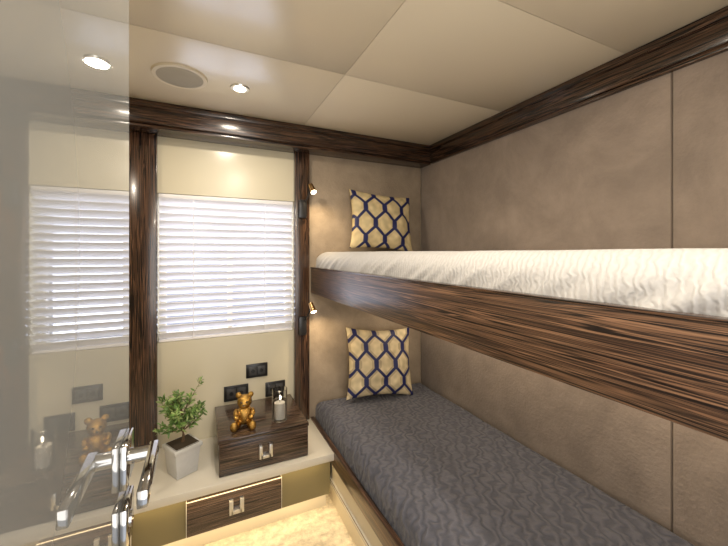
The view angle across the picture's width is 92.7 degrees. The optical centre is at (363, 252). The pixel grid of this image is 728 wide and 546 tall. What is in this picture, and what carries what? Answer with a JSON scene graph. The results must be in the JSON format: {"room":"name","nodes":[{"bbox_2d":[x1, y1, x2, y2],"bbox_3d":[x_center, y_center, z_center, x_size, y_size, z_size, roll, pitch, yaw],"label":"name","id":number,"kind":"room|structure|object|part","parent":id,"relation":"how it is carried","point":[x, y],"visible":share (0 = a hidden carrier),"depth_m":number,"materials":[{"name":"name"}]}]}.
{"room":"yacht cabin","nodes":[
{"label":"yacht cabin","id":0,"kind":"room"},
{"bbox_2d":[158,136,293,447],"bbox_3d":[-0.695,0.302,1.961,2.620,1.995,0.140,0,0,-25],"label":"wall","id":1,"kind":"structure","parent":0,"point":[185,167],"depth_m":1.85,"materials":[{"name":"beige paint"}]},
{"bbox_2d":[129,131,157,446],"bbox_3d":[-1.076,0.195,1.684,0.125,1.550,0.035,0,0,-25],"label":"trim post","id":2,"kind":"object","parent":1,"relation":"attached to","point":[143,147],"depth_m":1.67,"materials":[{"name":"brown wood"}]},
{"bbox_2d":[160,220,289,332],"bbox_3d":[-0.762,0.075,1.965,0.682,0.750,0.035,0,0,-25],"label":"window","id":3,"kind":"structure","parent":1,"relation":"in","point":[166,220],"depth_m":1.95,"materials":[{"name":"beige"}]},
{"bbox_2d":[158,193,292,341],"bbox_3d":[-0.729,0.075,1.896,0.678,0.748,0.048,0,0,-25],"label":"window blind","id":4,"kind":"object","parent":3,"relation":"attached to","point":[208,232],"visible":1,"depth_m":1.88,"materials":[{"name":"white plastic"}]},
{"bbox_2d":[224,383,247,401],"bbox_3d":[-0.691,0.757,1.879,0.125,0.080,0.014,0,0,-25],"label":"power outlet","id":5,"kind":"object","parent":1,"relation":"attached to","point":[230,392],"visible":0.75,"depth_m":1.87,"materials":[{"name":"black plastic"}]},
{"bbox_2d":[246,362,267,378],"bbox_3d":[-0.594,0.651,1.925,0.115,0.075,0.014,0,0,-25],"label":"power outlet","id":6,"kind":"object","parent":1,"relation":"attached to","point":[257,369],"visible":1,"depth_m":1.92,"materials":[{"name":"black plastic"}]},
{"bbox_2d":[265,380,284,396],"bbox_3d":[-0.502,0.768,1.968,0.110,0.080,0.014,0,0,-25],"label":"power outlet","id":7,"kind":"object","parent":1,"relation":"attached to","point":[268,385],"visible":0.57,"depth_m":1.95,"materials":[{"name":"black plastic"}]},
{"bbox_2d":[129,97,430,167],"bbox_3d":[-0.654,-0.637,1.816,2.370,0.115,0.158,0,0,-25],"label":"trim","id":8,"kind":"structure","parent":1,"relation":"attached to","point":[162,119],"depth_m":1.82,"materials":[{"name":"brown wood"}]},
{"bbox_3d":[-0.654,-0.637,1.816,2.370,0.115,0.158,0,0,-25],"label":"crown","id":9,"kind":"part","parent":8,"relation":"part of","materials":[{"name":"brown wood"}]},
{"bbox_2d":[294,152,308,419],"bbox_3d":[-0.364,0.195,2.021,0.086,1.550,0.035,0,0,-25],"label":"trim post","id":10,"kind":"object","parent":1,"relation":"attached to","point":[301,160],"depth_m":2.00,"materials":[{"name":"brown wood"}]},
{"bbox_2d":[298,302,316,334],"bbox_3d":[-0.321,0.374,1.966,0.123,0.193,0.048,0,0,39],"label":"reading lamp","id":11,"kind":"object","parent":1,"relation":"attached to","point":[302,320],"visible":1,"depth_m":1.98,"materials":[{"name":"black metal"}]},
{"bbox_2d":[298,183,316,217],"bbox_3d":[-0.321,-0.296,1.966,0.123,0.193,0.048,0,0,39],"label":"reading lamp","id":12,"kind":"object","parent":1,"relation":"attached to","point":[302,204],"visible":1,"depth_m":1.98,"materials":[{"name":"black metal"}]},
{"bbox_2d":[203,494,355,545],"bbox_3d":[-0.161,1.350,0.831,2.620,0.100,2.640,0,0,-25],"label":"floor","id":13,"kind":"structure","parent":0,"point":[321,526],"depth_m":1.61,"materials":[{"name":"beige carpet"}]},
{"bbox_2d":[129,418,333,545],"bbox_3d":[-0.951,1.135,1.530,1.588,0.330,0.420,0,0,-25],"label":"built-in cabinet","id":14,"kind":"object","parent":13,"relation":"on","point":[199,508],"visible":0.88,"depth_m":1.53,"materials":[{"name":"beige wood"}]},
{"bbox_2d":[153,376,207,479],"bbox_3d":[-0.810,0.771,1.535,0.205,0.396,0.218,0,0,26],"label":"potted plant","id":15,"kind":"object","parent":14,"relation":"on","point":[181,453],"visible":1,"depth_m":1.51,"materials":[{"name":"green plant"}]},
{"bbox_3d":[-0.805,0.904,1.539,0.122,0.131,0.122,0,0,37],"label":"pot","id":16,"kind":"part","parent":15,"relation":"part of","materials":[{"name":"ceramic"}]},
{"bbox_2d":[215,394,308,477],"bbox_3d":[-0.522,0.890,1.738,0.401,0.160,0.386,0,0,-25],"label":"drawer box","id":17,"kind":"object","parent":14,"relation":"on","point":[270,442],"visible":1,"depth_m":1.60,"materials":[{"name":"brown wood"}]},
{"bbox_2d":[230,391,255,432],"bbox_3d":[-0.562,0.731,1.605,0.113,0.156,0.110,0,0,-25],"label":"bear figurine","id":18,"kind":"object","parent":17,"relation":"on","point":[244,415],"visible":1,"depth_m":1.60,"materials":[{"name":"gold metal"}]},
{"bbox_2d":[272,386,286,422],"bbox_3d":[-0.410,0.735,1.687,0.072,0.150,0.072,0,0,-25],"label":"candle jar","id":19,"kind":"object","parent":17,"relation":"on","point":[279,393],"visible":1,"depth_m":1.66,"materials":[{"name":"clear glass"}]},
{"bbox_2d":[311,383,694,545],"bbox_3d":[0.465,1.083,1.306,0.780,0.433,2.004,0,0,-25],"label":"bunk bed","id":20,"kind":"object","parent":13,"relation":"on","point":[419,468],"visible":0.95,"depth_m":1.33,"materials":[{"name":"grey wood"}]},
{"bbox_3d":[0.465,1.133,1.306,0.780,0.335,2.004,0,0,-25],"label":"frame","id":21,"kind":"part","parent":20,"relation":"part of","materials":[{"name":"brown wood"}]},
{"bbox_2d":[346,328,412,399],"bbox_3d":[0.095,0.662,2.116,0.456,0.425,0.163,0,0,-19],"label":"throw pillow","id":22,"kind":"object","parent":20,"relation":"on","point":[378,360],"visible":1,"depth_m":2.06,"materials":[{"name":"fabric"}]},
{"bbox_2d":[309,155,420,417],"bbox_3d":[0.030,0.358,2.218,0.789,1.885,0.015,0,0,-25],"label":"wall","id":23,"kind":"structure","parent":0,"point":[330,208],"depth_m":2.12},
{"bbox_2d":[129,0,727,144],"bbox_3d":[-0.161,-0.735,0.831,2.620,0.080,2.640,0,0,-25],"label":"ceiling","id":24,"kind":"structure","parent":0,"point":[425,72],"depth_m":1.20,"materials":[{"name":"beige paint"}]},
{"bbox_2d":[151,62,207,89],"bbox_3d":[-0.721,-0.690,1.362,0.198,0.011,0.198,0,0,-25],"label":"ceiling speaker","id":25,"kind":"object","parent":24,"relation":"attached to","point":[177,75],"depth_m":1.34},
{"bbox_2d":[230,83,248,92],"bbox_3d":[-0.522,-0.692,1.461,0.078,0.008,0.078,0,0,-25],"label":"recessed light","id":26,"kind":"object","parent":24,"relation":"in","point":[240,88],"visible":1,"depth_m":1.45,"materials":[{"name":"silver metal"}]},
{"bbox_2d":[421,51,727,545],"bbox_3d":[0.965,0.302,1.341,0.150,1.995,2.400,0,0,-25],"label":"wall","id":27,"kind":"structure","parent":0,"point":[644,165],"depth_m":1.29,"materials":[{"name":"brown leather"}]},
{"bbox_2d":[310,248,727,441],"bbox_3d":[0.465,0.113,1.306,0.780,0.243,2.004,0,0,-25],"label":"bunk bed","id":28,"kind":"object","parent":27,"relation":"attached to","point":[645,330],"visible":1,"depth_m":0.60,"materials":[{"name":"brown wood"}]},
{"bbox_2d":[349,189,411,250],"bbox_3d":[0.106,-0.193,2.139,0.443,0.389,0.147,0,0,-20],"label":"throw pillow","id":29,"kind":"object","parent":28,"relation":"on","point":[378,221],"visible":0.99,"depth_m":2.08,"materials":[{"name":"fabric"}]},
{"bbox_3d":[0.467,0.075,1.317,0.757,0.167,1.978,0,0,-25],"label":"mattress","id":30,"kind":"part","parent":28,"relation":"part of","materials":[{"name":"white fabric"}]},
{"bbox_2d":[430,6,727,163],"bbox_3d":[0.914,-0.638,1.234,0.034,0.115,2.250,0,0,-25],"label":"crown molding","id":31,"kind":"structure","parent":27,"relation":"attached to","point":[706,37],"depth_m":1.27,"materials":[{"name":"brown wood"}]},
{"bbox_3d":[0.382,0.302,-0.317,2.620,1.995,0.100,0,0,-25],"label":"wall","id":32,"kind":"structure","parent":0,"visible":0},
{"bbox_2d":[0,0,158,545],"bbox_3d":[-0.131,0.311,0.062,0.080,1.953,0.965,0,0,-25],"label":"door","id":33,"kind":"structure","parent":32,"relation":"in","point":[68,453],"depth_m":0.26,"materials":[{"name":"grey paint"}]},
{"bbox_3d":[-0.285,0.314,0.434,0.040,0.137,0.133,0,0,-25],"label":"lever handle","id":34,"kind":"part","parent":33,"relation":"part of","materials":[{"name":"silver metal"}]}
]}

